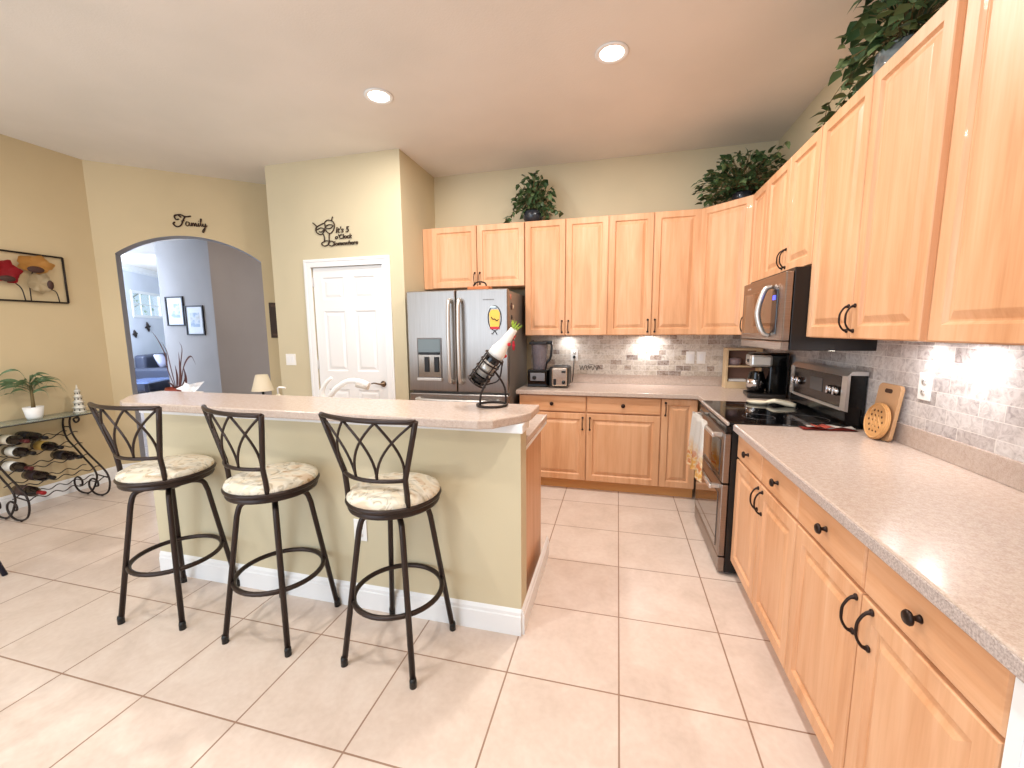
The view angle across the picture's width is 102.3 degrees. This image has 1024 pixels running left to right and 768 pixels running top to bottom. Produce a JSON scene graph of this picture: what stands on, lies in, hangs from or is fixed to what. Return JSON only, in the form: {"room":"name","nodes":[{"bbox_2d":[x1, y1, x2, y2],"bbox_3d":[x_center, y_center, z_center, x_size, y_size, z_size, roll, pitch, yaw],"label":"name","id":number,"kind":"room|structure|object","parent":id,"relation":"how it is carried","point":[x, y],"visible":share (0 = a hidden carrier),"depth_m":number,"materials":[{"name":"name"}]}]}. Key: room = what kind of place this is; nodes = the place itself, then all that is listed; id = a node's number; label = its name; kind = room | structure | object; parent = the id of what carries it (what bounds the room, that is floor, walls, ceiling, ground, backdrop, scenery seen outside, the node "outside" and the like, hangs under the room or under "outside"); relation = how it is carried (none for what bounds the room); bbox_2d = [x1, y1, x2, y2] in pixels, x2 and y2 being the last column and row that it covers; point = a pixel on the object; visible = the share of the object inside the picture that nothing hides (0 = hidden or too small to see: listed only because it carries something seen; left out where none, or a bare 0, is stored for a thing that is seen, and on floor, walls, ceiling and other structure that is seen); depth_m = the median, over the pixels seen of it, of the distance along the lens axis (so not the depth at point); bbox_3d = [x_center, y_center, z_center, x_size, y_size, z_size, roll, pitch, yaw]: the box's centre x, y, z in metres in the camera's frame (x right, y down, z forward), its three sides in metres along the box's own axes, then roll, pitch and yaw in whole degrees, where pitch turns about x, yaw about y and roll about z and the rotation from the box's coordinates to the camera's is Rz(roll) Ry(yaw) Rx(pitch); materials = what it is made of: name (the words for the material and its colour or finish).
{"room":"kitchen","nodes":[
{"label":"kitchen","id":0,"kind":"room"},
{"bbox_2d":[0,134,121,496],"bbox_3d":[-4.676,-0.231,1.457,0.120,3.038,5.325,1,8,14],"label":"wall","id":1,"kind":"structure","parent":0,"point":[44,205],"depth_m":3.63,"materials":[{"name":"beige paint"}]},
{"bbox_2d":[0,249,69,303],"bbox_3d":[-4.094,-0.872,3.282,0.055,0.409,0.874,1,8,14],"label":"metal wall art","id":2,"kind":"object","parent":1,"relation":"attached to","point":[9,273],"visible":1,"depth_m":3.48,"materials":[{"name":"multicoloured metal"}]},
{"bbox_2d":[0,260,22,282],"bbox_3d":[-4.075,-0.909,3.324,0.030,0.184,0.189,1,8,14],"label":"flower","id":3,"kind":"object","parent":2,"relation":"on","point":[9,273],"depth_m":3.34,"materials":[{"name":"red metal"}]},
{"bbox_2d":[17,255,54,273],"bbox_3d":[-4.030,-1.012,3.491,0.030,0.155,0.242,1,8,14],"label":"flower","id":4,"kind":"object","parent":2,"relation":"on","point":[38,264],"depth_m":3.48,"materials":[{"name":"gold metal"}]},
{"bbox_2d":[27,273,53,293],"bbox_3d":[-4.026,-0.855,3.521,0.030,0.174,0.180,1,8,14],"label":"flower","id":5,"kind":"object","parent":2,"relation":"on","point":[42,283],"depth_m":3.52,"materials":[{"name":"beige metal"}]},
{"bbox_2d":[0,466,122,513],"bbox_3d":[-4.588,1.206,1.674,0.014,0.130,5.225,1,8,14],"label":"baseboard","id":6,"kind":"structure","parent":1,"relation":"attached to","point":[112,471],"depth_m":3.71,"materials":[{"name":"white"}]},
{"bbox_2d":[123,270,166,392],"bbox_3d":[-8.997,-1.226,9.445,0.150,3.038,8.000,-2,8,-16],"label":"wall","id":7,"kind":"structure","parent":0,"point":[146,342],"depth_m":10.27,"materials":[{"name":"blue paint"}]},
{"bbox_2d":[122,263,157,277],"bbox_3d":[-8.893,-2.673,9.291,0.090,0.130,8.000,-2,8,-16],"label":"trim","id":8,"kind":"structure","parent":7,"relation":"attached to","point":[125,267],"depth_m":10.04,"materials":[{"name":"white"}]},
{"bbox_2d":[130,290,162,318],"bbox_3d":[-9.249,-1.996,10.428,0.075,0.640,1.300,-2,8,-16],"label":"window","id":9,"kind":"structure","parent":7,"relation":"in","point":[158,306],"depth_m":10.44,"materials":[{"name":"white wood"}]},
{"bbox_2d":[82,160,282,463],"bbox_3d":[-3.088,-0.640,4.538,2.050,3.038,0.150,-4,8,-27],"label":"wall","id":10,"kind":"structure","parent":0,"point":[129,207],"depth_m":4.12,"materials":[{"name":"beige paint"}]},
{"bbox_2d":[172,214,206,232],"bbox_3d":[-3.289,-1.640,4.212,0.290,0.167,0.014,-4,8,-27],"label":"word sign","id":11,"kind":"object","parent":10,"relation":"attached to","point":[180,225],"visible":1,"depth_m":4.20,"materials":[{"name":"brown metal"}]},
{"bbox_2d":[269,303,277,337],"bbox_3d":[-2.639,-0.720,4.663,0.170,0.390,0.030,-4,8,-27],"label":"wall plaque","id":12,"kind":"object","parent":10,"relation":"attached to","point":[272,308],"visible":0.5,"depth_m":4.63,"materials":[{"name":"brown"}]},
{"bbox_2d":[154,239,221,392],"bbox_3d":[-4.986,-0.963,7.162,2.620,3.038,0.120,1,8,14],"label":"wall","id":13,"kind":"structure","parent":0,"point":[183,267],"depth_m":7.23,"materials":[{"name":"grey paint"}]},
{"bbox_2d":[164,296,185,325],"bbox_3d":[-5.956,-1.285,7.291,0.400,0.510,0.030,1,8,14],"label":"framed picture","id":14,"kind":"object","parent":13,"relation":"attached to","point":[174,306],"visible":1,"depth_m":7.29,"materials":[{"name":"black"}]},
{"bbox_2d":[170,304,179,317],"bbox_3d":[-5.955,-1.296,7.292,0.200,0.245,0.003,1,8,14],"label":"print","id":15,"kind":"object","parent":14,"relation":"attached to","point":[174,308],"depth_m":7.29},
{"bbox_2d":[184,305,205,334],"bbox_3d":[-5.543,-1.111,7.208,0.400,0.510,0.030,1,8,14],"label":"framed picture","id":16,"kind":"object","parent":13,"relation":"attached to","point":[194,315],"visible":1,"depth_m":7.21,"materials":[{"name":"black"}]},
{"bbox_2d":[190,313,199,326],"bbox_3d":[-5.542,-1.122,7.209,0.200,0.245,0.003,1,8,14],"label":"print","id":17,"kind":"object","parent":16,"relation":"attached to","point":[194,317],"depth_m":7.21},
{"bbox_2d":[207,241,271,394],"bbox_3d":[-2.507,-0.776,5.561,3.620,3.038,0.120,1,8,14],"label":"wall","id":18,"kind":"structure","parent":0,"point":[236,277],"depth_m":5.82,"materials":[{"name":"grey paint"}]},
{"bbox_2d":[144,413,526,608],"bbox_3d":[-1.035,0.668,2.241,2.253,1.000,0.115,1,8,14],"label":"wall","id":19,"kind":"structure","parent":0,"point":[479,514],"depth_m":2.09,"materials":[{"name":"beige paint"}]},
{"bbox_2d":[139,411,528,433],"bbox_3d":[-1.043,0.166,2.178,2.285,0.042,0.139,1,8,14],"label":"trim","id":20,"kind":"structure","parent":19,"relation":"attached to","point":[520,428],"depth_m":1.95,"materials":[{"name":"white"}]},
{"bbox_2d":[120,391,538,429],"bbox_3d":[-1.142,0.121,2.211,2.535,0.040,0.430,1,8,14],"label":"countertop","id":21,"kind":"structure","parent":20,"relation":"on","point":[444,414],"depth_m":2.08,"materials":[{"name":"stone"}]},
{"bbox_2d":[468,350,507,408],"bbox_3d":[-0.122,-0.031,2.064,0.206,0.282,0.163,1,8,14],"label":"holder","id":22,"kind":"object","parent":21,"relation":"on","point":[486,380],"visible":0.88,"depth_m":2.03,"materials":[{"name":"black metal"}]},
{"bbox_2d":[471,321,522,385],"bbox_3d":[-0.076,-0.152,2.036,0.271,0.333,0.084,2,8,16],"label":"wine bottle","id":23,"kind":"object","parent":22,"relation":"in","point":[498,351],"visible":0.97,"depth_m":2.01,"materials":[{"name":"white glass"}]},
{"bbox_2d":[159,536,548,635],"bbox_3d":[-0.957,1.061,2.588,2.281,0.130,0.749,1,8,14],"label":"baseboard","id":24,"kind":"structure","parent":19,"relation":"attached to","point":[495,618],"depth_m":2.16,"materials":[{"name":"white wood"}]},
{"bbox_2d":[353,519,367,540],"bbox_3d":[-0.780,0.752,2.122,0.075,0.115,0.010,1,8,14],"label":"outlet","id":25,"kind":"object","parent":19,"relation":"attached to","point":[364,537],"visible":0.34,"depth_m":2.12,"materials":[{"name":"white plastic"}]},
{"bbox_2d":[264,149,413,399],"bbox_3d":[-1.667,-0.588,4.049,1.440,3.038,0.110,1,8,14],"label":"wall","id":26,"kind":"structure","parent":0,"point":[366,193],"depth_m":3.88,"materials":[{"name":"beige paint"}]},
{"bbox_2d":[313,216,357,246],"bbox_3d":[-1.664,-1.434,3.872,0.480,0.272,0.011,1,8,14],"label":"wall sign","id":27,"kind":"object","parent":26,"relation":"attached to","point":[325,225],"visible":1,"depth_m":3.88,"materials":[{"name":"brown metal"}]},
{"bbox_2d":[303,255,395,398],"bbox_3d":[-1.564,-0.129,4.013,0.930,2.137,0.024,1,8,14],"label":"trim","id":28,"kind":"structure","parent":26,"relation":"attached to","point":[384,260],"depth_m":3.91,"materials":[{"name":"white wood"}]},
{"bbox_2d":[312,265,387,398],"bbox_3d":[-1.565,-0.098,4.032,0.778,2.047,0.089,1,8,14],"label":"door","id":29,"kind":"structure","parent":26,"relation":"in","point":[349,306],"depth_m":3.99,"materials":[{"name":"white wood"}]},
{"bbox_2d":[0,413,831,767],"bbox_3d":[-5.251,0.766,6.040,16.300,0.100,13.600,1,8,14],"label":"floor","id":30,"kind":"structure","parent":0,"point":[634,651],"depth_m":1.79,"materials":[{"name":"tile"}]},
{"bbox_2d":[0,410,110,521],"bbox_3d":[-3.861,0.662,3.453,0.505,0.746,0.804,1,8,14],"label":"table","id":31,"kind":"object","parent":30,"relation":"on","point":[10,423],"visible":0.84,"depth_m":3.48,"materials":[{"name":"black metal"}]},
{"bbox_2d":[0,434,29,444],"bbox_3d":[-3.975,0.449,3.293,0.318,0.080,0.080,1,8,14],"label":"wine bottle","id":32,"kind":"object","parent":31,"relation":"in","point":[6,439],"visible":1,"depth_m":3.26,"materials":[{"name":"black glass"}]},
{"bbox_2d":[0,461,33,471],"bbox_3d":[-3.898,0.655,3.253,0.318,0.080,0.080,1,8,14],"label":"wine bottle","id":33,"kind":"object","parent":31,"relation":"attached to","point":[11,466],"visible":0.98,"depth_m":3.23,"materials":[{"name":"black glass"}]},
{"bbox_2d":[1,446,36,456],"bbox_3d":[-3.951,0.547,3.316,0.318,0.080,0.080,1,8,14],"label":"wine bottle","id":34,"kind":"object","parent":31,"relation":"attached to","point":[15,451],"visible":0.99,"depth_m":3.29,"materials":[{"name":"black glass"}]},
{"bbox_2d":[12,485,46,496],"bbox_3d":[-3.799,0.846,3.253,0.318,0.080,0.080,1,8,14],"label":"wine bottle","id":35,"kind":"object","parent":31,"relation":"in","point":[31,491],"visible":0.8,"depth_m":3.23,"materials":[{"name":"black glass"}]},
{"bbox_2d":[14,431,48,441],"bbox_3d":[-3.948,0.435,3.399,0.318,0.080,0.080,1,8,14],"label":"wine bottle","id":36,"kind":"object","parent":31,"relation":"attached to","point":[32,436],"visible":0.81,"depth_m":3.37,"materials":[{"name":"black glass"}]},
{"bbox_2d":[0,369,63,419],"bbox_3d":[-3.990,0.080,3.413,0.261,0.420,0.484,1,8,14],"label":"potted palm","id":37,"kind":"object","parent":31,"relation":"on","point":[31,412],"visible":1,"depth_m":3.40,"materials":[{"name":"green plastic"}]},
{"bbox_2d":[22,405,43,419],"bbox_3d":[-3.980,0.239,3.433,0.124,0.100,0.123,1,8,14],"label":"pot","id":38,"kind":"object","parent":31,"relation":"on","point":[31,412],"depth_m":3.40,"materials":[{"name":"white ceramic"}]},
{"bbox_2d":[21,470,56,480],"bbox_3d":[-3.816,0.744,3.338,0.318,0.080,0.080,1,8,14],"label":"wine bottle","id":39,"kind":"object","parent":31,"relation":"in","point":[35,475],"visible":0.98,"depth_m":3.31,"materials":[{"name":"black glass"}]},
{"bbox_2d":[30,441,63,450],"bbox_3d":[-3.909,0.525,3.479,0.318,0.080,0.080,1,8,14],"label":"wine bottle","id":40,"kind":"object","parent":31,"relation":"attached to","point":[39,445],"visible":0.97,"depth_m":3.45,"materials":[{"name":"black glass"}]},
{"bbox_2d":[50,450,83,459],"bbox_3d":[-3.821,0.616,3.551,0.318,0.080,0.080,1,8,14],"label":"wine bottle","id":41,"kind":"object","parent":31,"relation":"in","point":[59,454],"visible":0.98,"depth_m":3.52,"materials":[{"name":"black glass"}]},
{"bbox_2d":[72,385,86,411],"bbox_3d":[-3.915,0.128,3.720,0.100,0.245,0.087,1,8,14],"label":"tower","id":42,"kind":"object","parent":31,"relation":"on","point":[79,406],"visible":1,"depth_m":3.70,"materials":[{"name":"beige ceramic"}]},
{"bbox_2d":[134,353,169,392],"bbox_3d":[-8.523,-0.310,10.480,0.900,0.950,2.240,-2,8,-16],"label":"sofa","id":43,"kind":"object","parent":30,"relation":"on","point":[146,366],"visible":0.3,"depth_m":9.47,"materials":[{"name":"blue fabric"}]},
{"bbox_2d":[134,354,158,367],"bbox_3d":[-8.731,-0.492,9.948,0.230,0.450,0.840,-2,8,-16],"label":"cushion","id":44,"kind":"object","parent":43,"relation":"on","point":[147,360],"depth_m":9.62,"materials":[{"name":"blue fabric"}]},
{"bbox_2d":[136,377,169,393],"bbox_3d":[-7.880,0.140,8.908,0.600,0.450,1.100,-2,8,-16],"label":"coffee table","id":45,"kind":"object","parent":30,"relation":"on","point":[146,381],"visible":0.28,"depth_m":8.82,"materials":[{"name":"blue glass"}]},
{"bbox_2d":[87,402,239,630],"bbox_3d":[-1.797,0.627,2.143,0.476,1.116,0.424,1,7,7],"label":"bar stool","id":46,"kind":"object","parent":30,"relation":"on","point":[168,473],"visible":0.99,"depth_m":2.02,"materials":[{"name":"brown metal"}]},
{"bbox_2d":[115,454,214,482],"bbox_3d":[-1.773,0.424,2.122,0.396,0.050,0.396,2,8,16],"label":"cushion","id":47,"kind":"object","parent":46,"relation":"on","point":[183,467],"depth_m":2.04,"materials":[{"name":"fabric"}]},
{"bbox_2d":[201,404,339,657],"bbox_3d":[-1.177,0.643,1.988,0.478,1.116,0.432,1,8,13],"label":"bar stool","id":48,"kind":"object","parent":30,"relation":"on","point":[273,483],"visible":1,"depth_m":1.85,"materials":[{"name":"brown metal"}]},
{"bbox_2d":[222,462,317,495],"bbox_3d":[-1.141,0.440,1.966,0.396,0.050,0.396,4,8,29],"label":"cushion","id":49,"kind":"object","parent":48,"relation":"on","point":[284,478],"depth_m":1.87,"materials":[{"name":"fabric"}]},
{"bbox_2d":[318,412,455,689],"bbox_3d":[-0.521,0.658,1.829,0.482,1.116,0.420,2,8,19],"label":"bar stool","id":50,"kind":"object","parent":30,"relation":"on","point":[392,496],"visible":1,"depth_m":1.69,"materials":[{"name":"brown metal"}]},
{"bbox_2d":[346,472,439,510],"bbox_3d":[-0.515,0.456,1.807,0.396,0.050,0.396,2,8,21],"label":"cushion","id":51,"kind":"object","parent":50,"relation":"on","point":[424,489],"depth_m":1.70,"materials":[{"name":"fabric"}]},
{"bbox_2d":[406,288,526,403],"bbox_3d":[-0.402,0.018,4.013,0.942,1.767,0.855,1,8,14],"label":"refrigerator","id":52,"kind":"object","parent":30,"relation":"on","point":[449,331],"visible":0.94,"depth_m":3.65,"materials":[{"name":"grey metal"}]},
{"bbox_2d":[488,305,500,334],"bbox_3d":[-0.149,-0.544,3.512,0.121,0.249,0.012,1,8,14],"label":"magnet","id":53,"kind":"object","parent":52,"relation":"attached to","point":[494,315],"visible":1,"depth_m":3.51,"materials":[{"name":"yellow paint"}]},
{"bbox_2d":[526,431,540,591],"bbox_3d":[-0.950,0.681,2.625,2.200,0.874,0.657,1,8,14],"label":"base cabinet","id":54,"kind":"object","parent":30,"relation":"on","point":[533,452],"visible":0.02,"depth_m":2.38,"materials":[{"name":"brown wood"}]},
{"bbox_2d":[526,414,546,445],"bbox_3d":[-0.951,0.226,2.572,2.252,0.038,0.667,1,8,14],"label":"countertop","id":55,"kind":"structure","parent":54,"relation":"on","point":[538,420],"depth_m":2.34,"materials":[{"name":"stone"}]},
{"bbox_2d":[152,332,194,391],"bbox_3d":[-2.359,-0.099,2.895,0.371,0.546,0.140,1,8,14],"label":"spiky plant","id":56,"kind":"object","parent":55,"relation":"on","point":[173,388],"visible":0.56,"depth_m":2.90,"materials":[{"name":"red plant"}]},
{"bbox_2d":[176,382,203,391],"bbox_3d":[-2.222,0.081,2.842,0.231,0.200,0.120,1,8,14],"label":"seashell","id":57,"kind":"object","parent":55,"relation":"on","point":[186,387],"visible":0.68,"depth_m":2.83,"materials":[{"name":"white"}]},
{"bbox_2d":[319,377,370,396],"bbox_3d":[-1.081,0.074,2.662,0.377,0.243,0.060,1,8,14],"label":"faucet","id":58,"kind":"object","parent":55,"relation":"on","point":[359,383],"visible":0.69,"depth_m":2.64,"materials":[{"name":"white metal"}]},
{"bbox_2d":[519,394,586,488],"bbox_3d":[0.430,0.494,4.003,0.608,0.874,0.637,1,8,14],"label":"base cabinet","id":59,"kind":"object","parent":30,"relation":"on","point":[563,437],"visible":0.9,"depth_m":3.71,"materials":[{"name":"brown wood"}]},
{"bbox_2d":[516,374,790,401],"bbox_3d":[1.128,0.032,3.608,2.173,0.129,0.938,1,8,14],"label":"countertop","id":60,"kind":"structure","parent":59,"relation":"on","point":[709,388],"depth_m":3.75,"materials":[{"name":"stone"}]},
{"bbox_2d":[528,341,552,386],"bbox_3d":[0.272,-0.195,3.932,0.234,0.432,0.205,1,8,14],"label":"blender","id":61,"kind":"object","parent":60,"relation":"on","point":[538,376],"visible":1,"depth_m":3.88,"materials":[{"name":"black"}]},
{"bbox_2d":[549,365,570,386],"bbox_3d":[0.455,-0.080,3.900,0.184,0.185,0.285,1,8,14],"label":"toaster","id":62,"kind":"object","parent":60,"relation":"on","point":[559,375],"visible":1,"depth_m":3.79,"materials":[{"name":"silver metal"}]},
{"bbox_2d":[721,348,762,388],"bbox_3d":[2.073,-0.145,3.723,0.290,0.360,0.120,1,8,14],"label":"shelf","id":63,"kind":"object","parent":60,"relation":"on","point":[728,371],"visible":0.69,"depth_m":3.75,"materials":[{"name":"beige wood"}]},
{"bbox_2d":[743,351,789,399],"bbox_3d":[1.971,-0.074,3.212,0.264,0.350,0.242,2,8,21],"label":"coffee maker","id":64,"kind":"object","parent":60,"relation":"on","point":[769,383],"visible":1,"depth_m":3.11,"materials":[{"name":"grey plastic"}]},
{"bbox_2d":[585,396,660,494],"bbox_3d":[1.025,0.508,3.852,0.620,0.874,0.637,1,8,14],"label":"base cabinet","id":65,"kind":"object","parent":30,"relation":"on","point":[623,433],"visible":0.99,"depth_m":3.58,"materials":[{"name":"brown wood"}]},
{"bbox_2d":[657,398,697,497],"bbox_3d":[1.464,0.519,3.741,0.287,0.874,0.637,1,8,14],"label":"base cabinet","id":66,"kind":"object","parent":30,"relation":"on","point":[675,476],"visible":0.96,"depth_m":3.48,"materials":[{"name":"brown wood"}]},
{"bbox_2d":[730,436,800,669],"bbox_3d":[1.456,0.756,1.903,0.662,0.874,0.813,1,8,14],"label":"base cabinet","id":67,"kind":"object","parent":30,"relation":"on","point":[766,502],"visible":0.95,"depth_m":1.85,"materials":[{"name":"brown wood"}]},
{"bbox_2d":[692,362,868,573],"bbox_3d":[1.601,0.476,2.656,0.734,1.194,0.764,1,8,14],"label":"range","id":68,"kind":"object","parent":30,"relation":"on","point":[821,393],"visible":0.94,"depth_m":2.44,"materials":[{"name":"silver metal"}]},
{"bbox_2d":[686,413,708,481],"bbox_3d":[1.246,0.415,2.765,0.077,0.377,0.407,1,8,14],"label":"dish towel","id":69,"kind":"object","parent":68,"relation":"hanging from","point":[694,458],"visible":1,"depth_m":2.75,"materials":[{"name":"fabric"}]},
{"bbox_2d":[746,399,795,407],"bbox_3d":[1.783,0.121,2.842,0.295,0.048,0.099,5,9,34],"label":"spoon rest","id":70,"kind":"object","parent":68,"relation":"on","point":[770,401],"visible":1,"depth_m":2.81,"materials":[{"name":"beige ceramic"}]},
{"bbox_2d":[701,400,860,429],"bbox_3d":[1.617,0.185,2.612,0.641,0.022,0.760,1,8,14],"label":"cooktop","id":71,"kind":"object","parent":68,"relation":"in","point":[727,413],"depth_m":2.50,"materials":[{"name":"black glass"}]},
{"bbox_2d":[785,490,1015,767],"bbox_3d":[1.249,0.861,1.098,0.662,0.874,0.863,1,8,14],"label":"base cabinet","id":72,"kind":"object","parent":30,"relation":"on","point":[882,677],"visible":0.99,"depth_m":1.05,"materials":[{"name":"brown wood"}]},
{"bbox_2d":[733,421,1023,682],"bbox_3d":[1.269,0.352,1.105,0.654,0.129,2.338,1,8,14],"label":"countertop","id":73,"kind":"structure","parent":72,"relation":"on","point":[946,515],"depth_m":1.23,"materials":[{"name":"stone"}]},
{"bbox_2d":[799,424,856,430],"bbox_3d":[1.653,0.226,2.162,0.250,0.020,0.070,1,7,11],"label":"napkins","id":74,"kind":"object","parent":73,"relation":"on","point":[821,426],"visible":1,"depth_m":2.16,"materials":[{"name":"red"}]},
{"bbox_2d":[863,403,890,438],"bbox_3d":[1.738,0.176,1.967,0.045,0.175,0.176,1,8,14],"label":"wooden trivet","id":75,"kind":"object","parent":73,"relation":"on","point":[877,419],"visible":1,"depth_m":1.95,"materials":[{"name":"brown wood"}]},
{"bbox_2d":[875,383,904,441],"bbox_3d":[1.777,0.131,1.961,0.047,0.264,0.165,1,8,14],"label":"cutting board","id":76,"kind":"object","parent":73,"relation":"on","point":[892,395],"visible":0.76,"depth_m":1.91,"materials":[{"name":"brown wood"}]},
{"bbox_3d":[-2.560,0.612,4.226,0.310,0.632,0.310,1,8,14],"label":"table","id":77,"kind":"object","parent":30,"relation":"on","visible":0},
{"bbox_2d":[251,374,273,394],"bbox_3d":[-2.508,0.102,4.157,0.200,0.395,0.200,1,8,14],"label":"table lamp","id":78,"kind":"object","parent":77,"relation":"on","point":[262,383],"visible":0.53,"depth_m":4.08,"materials":[{"name":"beige fabric"}]},
{"bbox_2d":[405,154,434,291],"bbox_3d":[-0.934,-0.616,4.229,0.110,3.038,0.604,1,8,14],"label":"wall","id":79,"kind":"structure","parent":0,"point":[419,183],"depth_m":4.00,"materials":[{"name":"beige paint"}]},
{"bbox_2d":[0,0,876,271],"bbox_3d":[-5.275,-2.372,5.637,16.300,0.150,13.600,1,8,14],"label":"ceiling","id":80,"kind":"structure","parent":0,"point":[223,89],"depth_m":2.61,"materials":[{"name":"paint"}]},
{"bbox_2d":[364,88,392,103],"bbox_3d":[-0.909,-1.961,2.812,0.194,0.008,0.194,1,8,14],"label":"recessed light","id":81,"kind":"object","parent":80,"relation":"in","point":[375,95],"visible":1,"depth_m":2.81,"materials":[{"name":"white"}]},
{"bbox_2d":[595,41,628,63],"bbox_3d":[0.580,-1.918,2.392,0.194,0.008,0.194,1,8,14],"label":"recessed light","id":82,"kind":"object","parent":80,"relation":"in","point":[612,52],"visible":1,"depth_m":2.38,"materials":[{"name":"white"}]},
{"bbox_2d":[434,141,778,477],"bbox_3d":[0.785,-0.622,4.172,3.450,3.038,0.162,1,8,14],"label":"wall","id":83,"kind":"structure","parent":0,"point":[660,182],"depth_m":3.97,"materials":[{"name":"beige paint"}]},
{"bbox_2d":[423,222,524,290],"bbox_3d":[-0.350,-1.246,4.116,1.037,0.583,0.369,1,8,14],"label":"upper cabinet","id":84,"kind":"object","parent":83,"relation":"attached to","point":[455,258],"visible":0.82,"depth_m":3.97,"materials":[{"name":"brown wood"}]},
{"bbox_2d":[525,216,608,335],"bbox_3d":[0.526,-0.992,3.924,0.762,1.050,0.369,1,8,14],"label":"upper cabinet","id":85,"kind":"object","parent":83,"relation":"attached to","point":[566,260],"visible":1,"depth_m":3.78,"materials":[{"name":"brown wood"}]},
{"bbox_2d":[503,170,562,222],"bbox_3d":[0.212,-1.758,3.885,0.577,0.484,0.353,1,8,14],"label":"ivy","id":86,"kind":"object","parent":85,"relation":"on","point":[536,209],"visible":0.99,"depth_m":3.84,"materials":[{"name":"green plant"}]},
{"bbox_2d":[523,209,543,221],"bbox_3d":[0.203,-1.579,3.917,0.194,0.120,0.192,1,8,14],"label":"pot","id":87,"kind":"object","parent":85,"relation":"on","point":[529,214],"depth_m":3.84,"materials":[{"name":"grey ceramic"}]},
{"bbox_2d":[607,209,701,334],"bbox_3d":[1.264,-0.974,3.736,0.762,1.050,0.369,1,8,14],"label":"upper cabinet","id":88,"kind":"object","parent":83,"relation":"attached to","point":[654,257],"visible":1,"depth_m":3.59,"materials":[{"name":"brown wood"}]},
{"bbox_2d":[696,195,753,334],"bbox_3d":[1.903,-0.941,3.442,0.635,1.050,0.628,1,8,14],"label":"upper cabinet","id":89,"kind":"object","parent":83,"relation":"attached to","point":[726,227],"visible":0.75,"depth_m":3.32,"materials":[{"name":"brown wood"}]},
{"bbox_2d":[691,141,790,208],"bbox_3d":[1.860,-1.667,3.343,0.754,0.418,0.642,5,9,38],"label":"ivy","id":90,"kind":"object","parent":89,"relation":"on","point":[742,186],"visible":0.89,"depth_m":3.27,"materials":[{"name":"green plant"}]},
{"bbox_2d":[731,190,753,200],"bbox_3d":[1.876,-1.510,3.361,0.163,0.100,0.162,1,8,14],"label":"pot","id":91,"kind":"object","parent":89,"relation":"on","point":[735,194],"depth_m":3.30,"materials":[{"name":"grey"}]},
{"bbox_2d":[762,4,1023,462],"bbox_3d":[1.547,-0.160,0.531,0.162,3.038,6.600,1,8,14],"label":"wall","id":92,"kind":"structure","parent":0,"point":[977,394],"depth_m":1.66,"materials":[{"name":"tile"}]},
{"bbox_2d":[748,180,768,284],"bbox_3d":[1.936,-0.879,2.963,0.332,1.050,0.330,1,8,14],"label":"upper cabinet","id":93,"kind":"object","parent":92,"relation":"attached to","point":[760,198],"visible":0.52,"depth_m":2.96,"materials":[{"name":"brown wood"}]},
{"bbox_2d":[762,126,822,278],"bbox_3d":[1.782,-0.997,2.418,0.369,0.675,0.757,1,8,14],"label":"upper cabinet","id":94,"kind":"object","parent":92,"relation":"attached to","point":[793,189],"visible":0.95,"depth_m":2.37,"materials":[{"name":"brown wood"}]},
{"bbox_2d":[741,266,876,350],"bbox_3d":[1.709,-0.438,2.508,0.518,0.440,0.758,1,8,14],"label":"microwave","id":95,"kind":"object","parent":94,"relation":"attached to","point":[775,307],"visible":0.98,"depth_m":2.20,"materials":[{"name":"silver metal"}]},
{"bbox_2d":[806,0,967,341],"bbox_3d":[1.583,-0.710,1.665,0.369,1.050,0.855,1,8,14],"label":"upper cabinet","id":96,"kind":"object","parent":92,"relation":"attached to","point":[885,152],"visible":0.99,"depth_m":1.53,"materials":[{"name":"brown wood"}]},
{"bbox_2d":[811,0,948,132],"bbox_3d":[1.599,-1.533,1.744,0.400,0.563,0.842,1,8,14],"label":"ivy","id":97,"kind":"object","parent":96,"relation":"on","point":[903,18],"visible":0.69,"depth_m":1.72,"materials":[{"name":"green plant"}]},
{"bbox_2d":[872,30,917,75],"bbox_3d":[1.629,-1.326,1.711,0.204,0.160,0.202,1,8,14],"label":"pot","id":98,"kind":"object","parent":96,"relation":"on","point":[886,52],"depth_m":1.68,"materials":[{"name":"grey glass"}]},
{"bbox_2d":[917,373,933,400],"bbox_3d":[1.767,0.012,1.766,0.010,0.115,0.075,1,8,14],"label":"outlet","id":99,"kind":"object","parent":92,"relation":"attached to","point":[925,380],"visible":1,"depth_m":1.76,"materials":[{"name":"white plastic"}]},
{"bbox_2d":[920,378,927,395],"bbox_3d":[1.765,0.012,1.767,0.002,0.076,0.032,1,8,14],"label":"receptacle","id":100,"kind":"object","parent":99,"relation":"attached to","point":[923,381],"depth_m":1.77,"materials":[{"name":"white plastic"}]},
{"bbox_2d":[927,0,1023,344],"bbox_3d":[1.366,-0.599,0.819,0.369,1.050,0.900,1,8,14],"label":"upper cabinet","id":101,"kind":"object","parent":92,"relation":"attached to","point":[978,295],"visible":1,"depth_m":1.12,"materials":[{"name":"brown wood"}]},
{"bbox_2d":[1020,749,1023,767],"bbox_3d":[1.077,0.959,0.346,0.621,0.874,0.632,1,8,14],"label":"wall","id":102,"kind":"structure","parent":0,"point":[1022,760],"depth_m":0.69,"materials":[{"name":"white paint"}]},
{"bbox_2d":[1001,677,1023,767],"bbox_3d":[1.157,0.918,0.663,0.624,0.874,0.027,1,8,14],"label":"trim","id":103,"kind":"structure","parent":102,"relation":"attached to","point":[1014,741],"depth_m":0.70,"materials":[{"name":"white"}]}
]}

